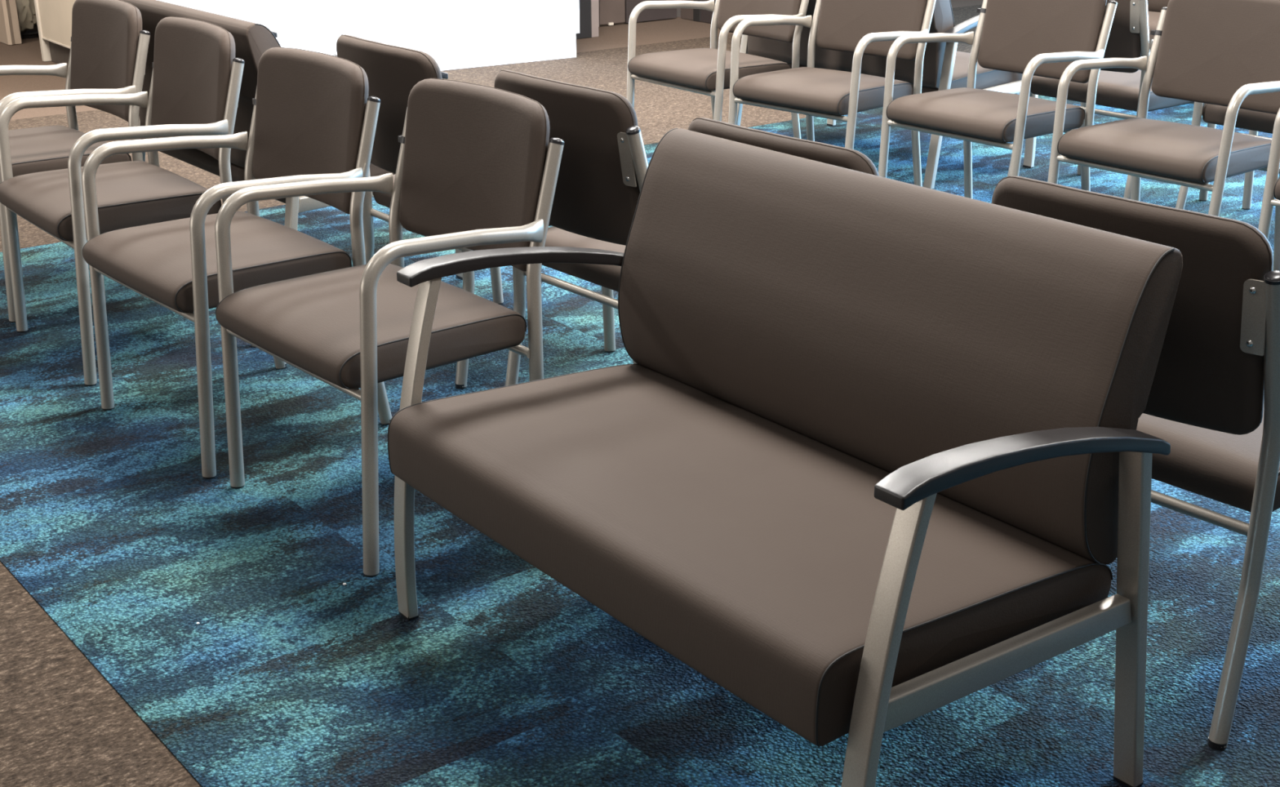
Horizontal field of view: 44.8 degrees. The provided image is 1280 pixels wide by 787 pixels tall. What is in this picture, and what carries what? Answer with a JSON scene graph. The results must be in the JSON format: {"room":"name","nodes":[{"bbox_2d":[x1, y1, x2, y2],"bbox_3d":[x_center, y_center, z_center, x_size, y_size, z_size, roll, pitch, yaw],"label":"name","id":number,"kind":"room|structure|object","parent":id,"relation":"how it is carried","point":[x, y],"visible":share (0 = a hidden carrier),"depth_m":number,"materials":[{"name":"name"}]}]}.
{"room":"hospital interior","nodes":[
{"label":"hospital interior","id":0,"kind":"room"},
{"bbox_2d":[0,0,22,44],"bbox_3d":[-4.705,-3.837,10.565,0.090,2.700,1.615,-16,26,-35],"label":"wall","id":1,"kind":"structure","parent":0,"point":[3,37],"depth_m":10.41,"materials":[{"name":"paint"}]},
{"bbox_2d":[1,0,22,44],"bbox_3d":[-4.219,-3.621,9.993,0.030,2.700,0.117,4,21,11],"label":"trim","id":2,"kind":"structure","parent":1,"relation":"attached to","point":[6,11],"depth_m":10.38,"materials":[{"name":"paint"}]},
{"bbox_2d":[575,0,591,39],"bbox_3d":[-0.538,-3.632,10.128,0.415,2.600,0.120,-16,26,-35],"label":"wall","id":3,"kind":"structure","parent":0,"point":[584,5],"depth_m":10.59,"materials":[{"name":"paint"}]},
{"bbox_2d":[591,0,598,37],"bbox_3d":[-0.330,-3.676,10.240,0.060,2.600,0.060,-16,26,-35],"label":"trim","id":4,"kind":"structure","parent":3,"relation":"attached to","point":[594,3],"depth_m":10.64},
{"bbox_2d":[598,0,599,26],"bbox_3d":[-0.549,-3.799,10.567,0.580,2.600,0.080,-16,26,-35],"label":"wall","id":5,"kind":"structure","parent":0,"point":[598,0],"depth_m":11.13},
{"bbox_2d":[599,0,625,25],"bbox_3d":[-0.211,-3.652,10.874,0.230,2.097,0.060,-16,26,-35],"label":"door","id":6,"kind":"structure","parent":5,"relation":"in","point":[611,11],"depth_m":11.20,"materials":[{"name":"brown wood"}]},
{"bbox_2d":[0,0,1279,786],"bbox_3d":[-0.274,-1.183,7.420,18.000,0.050,22.000,-16,26,-35],"label":"floor","id":7,"kind":"structure","parent":0,"point":[290,674],"depth_m":3.09,"materials":[{"name":"blue carpet"}]},
{"bbox_2d":[20,30,39,38],"bbox_3d":[-4.266,-2.494,10.786,0.220,0.028,0.220,-16,26,-35],"label":"tray","id":8,"kind":"object","parent":7,"relation":"on","point":[28,33],"visible":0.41,"depth_m":10.73,"materials":[{"name":"black plastic"}]},
{"bbox_2d":[16,0,37,32],"bbox_3d":[-4.271,-2.710,10.714,0.247,0.468,0.265,-16,26,-35],"label":"plastic bag","id":9,"kind":"object","parent":8,"relation":"on","point":[25,8],"visible":0.52,"depth_m":10.66,"materials":[{"name":"beige plastic"}]},
{"bbox_2d":[0,0,150,322],"bbox_3d":[-1.933,-0.796,5.064,0.606,0.916,0.651,-16,26,-36],"label":"chair","id":10,"kind":"object","parent":7,"relation":"on","point":[109,46],"visible":0.66,"depth_m":5.01,"materials":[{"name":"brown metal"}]},
{"bbox_2d":[0,16,256,386],"bbox_3d":[-1.498,-0.596,4.535,0.606,0.916,0.651,-16,26,-35],"label":"chair","id":11,"kind":"object","parent":7,"relation":"on","point":[196,80],"visible":0.91,"depth_m":4.42,"materials":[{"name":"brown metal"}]},
{"bbox_2d":[81,46,391,479],"bbox_3d":[-1.022,-0.371,3.941,0.606,0.916,0.651,-17,27,-37],"label":"chair","id":12,"kind":"object","parent":7,"relation":"on","point":[314,117],"visible":0.91,"depth_m":3.86,"materials":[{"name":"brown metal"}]},
{"bbox_2d":[122,0,462,279],"bbox_3d":[-1.235,-0.909,5.375,0.728,0.899,1.274,-16,26,-35],"label":"bench","id":13,"kind":"object","parent":7,"relation":"on","point":[251,39],"visible":0.25,"depth_m":4.90,"materials":[{"name":"brown fabric"}]},
{"bbox_2d":[34,0,579,70],"bbox_3d":[-2.047,-2.632,9.596,2.922,1.120,1.810,-13,24,-30],"label":"wall","id":14,"kind":"structure","parent":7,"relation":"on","point":[455,33],"depth_m":9.29,"materials":[{"name":"white paint"}]},
{"bbox_2d":[214,78,564,577],"bbox_3d":[-0.553,-0.193,3.467,0.606,0.916,0.651,-17,27,-38],"label":"chair","id":15,"kind":"object","parent":7,"relation":"on","point":[477,166],"visible":0.88,"depth_m":3.39,"materials":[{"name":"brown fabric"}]},
{"bbox_2d":[333,34,615,388],"bbox_3d":[-0.488,-0.575,4.471,0.606,0.916,0.651,-16,26,-35],"label":"chair","id":16,"kind":"object","parent":7,"relation":"on","point":[392,72],"visible":0.3,"depth_m":4.20,"materials":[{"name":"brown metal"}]},
{"bbox_2d":[493,69,648,386],"bbox_3d":[0.010,-0.359,3.898,0.606,0.916,0.651,-17,26,-37],"label":"chair","id":17,"kind":"object","parent":7,"relation":"on","point":[604,164],"visible":0.36,"depth_m":3.57,"materials":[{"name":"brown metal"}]},
{"bbox_2d":[626,0,808,138],"bbox_3d":[0.345,-1.424,6.691,0.606,0.916,0.651,-15,25,-34],"label":"chair","id":18,"kind":"object","parent":7,"relation":"on","point":[704,71],"visible":0.77,"depth_m":6.61,"materials":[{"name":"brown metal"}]},
{"bbox_2d":[688,117,879,176],"bbox_3d":[0.459,-0.143,3.326,0.606,0.916,0.651,-17,26,-37],"label":"chair","id":19,"kind":"object","parent":7,"relation":"on","point":[850,158],"visible":0.11,"depth_m":2.94,"materials":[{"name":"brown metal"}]},
{"bbox_2d":[387,128,1182,786],"bbox_3d":[0.165,0.121,2.658,0.728,0.899,1.274,-16,26,-35],"label":"bench","id":20,"kind":"object","parent":7,"relation":"on","point":[870,457],"visible":1,"depth_m":2.48,"materials":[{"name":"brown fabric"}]},
{"bbox_2d":[728,0,936,186],"bbox_3d":[0.768,-1.234,6.189,0.606,0.916,0.651,-19,28,-40],"label":"chair","id":21,"kind":"object","parent":7,"relation":"on","point":[857,27],"visible":0.91,"depth_m":6.13,"materials":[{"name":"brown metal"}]},
{"bbox_2d":[736,0,1038,189],"bbox_3d":[1.079,-1.513,6.940,0.728,0.899,1.274,-16,26,-35],"label":"bench","id":22,"kind":"object","parent":7,"relation":"on","point":[944,68],"visible":0.41,"depth_m":6.56,"materials":[{"name":"brown fabric"}]},
{"bbox_2d":[878,0,1117,198],"bbox_3d":[1.308,-1.054,5.711,0.606,0.916,0.651,-16,26,-36],"label":"chair","id":23,"kind":"object","parent":7,"relation":"on","point":[1028,37],"visible":0.93,"depth_m":5.67,"materials":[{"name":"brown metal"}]},
{"bbox_2d":[1007,0,1216,200],"bbox_3d":[1.873,-1.229,6.164,0.606,0.916,0.651,-16,26,-35],"label":"chair","id":24,"kind":"object","parent":7,"relation":"on","point":[1129,34],"visible":0.3,"depth_m":5.93,"materials":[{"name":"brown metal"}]},
{"bbox_2d":[991,175,1279,750],"bbox_3d":[0.976,0.044,2.831,0.606,0.916,0.651,-17,27,-38],"label":"chair","id":25,"kind":"object","parent":7,"relation":"on","point":[1214,397],"visible":0.47,"depth_m":2.50,"materials":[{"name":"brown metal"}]},
{"bbox_2d":[1146,0,1168,48],"bbox_3d":[2.875,-1.956,8.086,0.728,0.899,1.274,-16,26,-35],"label":"bench","id":26,"kind":"object","parent":7,"relation":"on","point":[1154,7],"visible":0.05,"depth_m":8.37,"materials":[{"name":"brown fabric"}]},
{"bbox_2d":[1047,0,1279,271],"bbox_3d":[1.785,-0.834,5.130,0.606,0.916,0.651,-16,26,-36],"label":"chair","id":27,"kind":"object","parent":7,"relation":"on","point":[1218,52],"visible":0.97,"depth_m":5.12,"materials":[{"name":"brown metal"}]},
{"bbox_2d":[1175,101,1276,209],"bbox_3d":[2.365,-1.015,5.598,0.606,0.916,0.651,-16,26,-35],"label":"chair","id":28,"kind":"object","parent":7,"relation":"on","point":[1255,122],"visible":0.13,"depth_m":5.67,"materials":[{"name":"silver metal"}]},
{"bbox_2d":[1257,107,1279,239],"bbox_3d":[2.265,-0.614,4.548,0.606,0.916,0.651,-17,26,-36],"label":"chair","id":29,"kind":"object","parent":7,"relation":"on","point":[1272,186],"visible":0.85,"depth_m":4.61,"materials":[{"name":"silver metal"}]},
{"bbox_2d":[680,0,715,22],"bbox_3d":[1.077,-3.659,10.184,0.101,2.600,2.564,-14,25,-32],"label":"wall","id":30,"kind":"structure","parent":0,"point":[706,15],"depth_m":11.39,"materials":[{"name":"brown paint"}]},
{"bbox_2d":[622,0,676,22],"bbox_3d":[0.070,-3.735,11.088,0.475,2.096,0.050,-16,26,-35],"label":"door","id":31,"kind":"structure","parent":30,"relation":"in","point":[654,14],"depth_m":11.41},
{"bbox_2d":[693,0,700,21],"bbox_3d":[0.443,-3.966,10.996,0.080,2.600,0.075,-15,25,-33],"label":"trim","id":32,"kind":"structure","parent":30,"relation":"attached to","point":[696,12],"depth_m":11.41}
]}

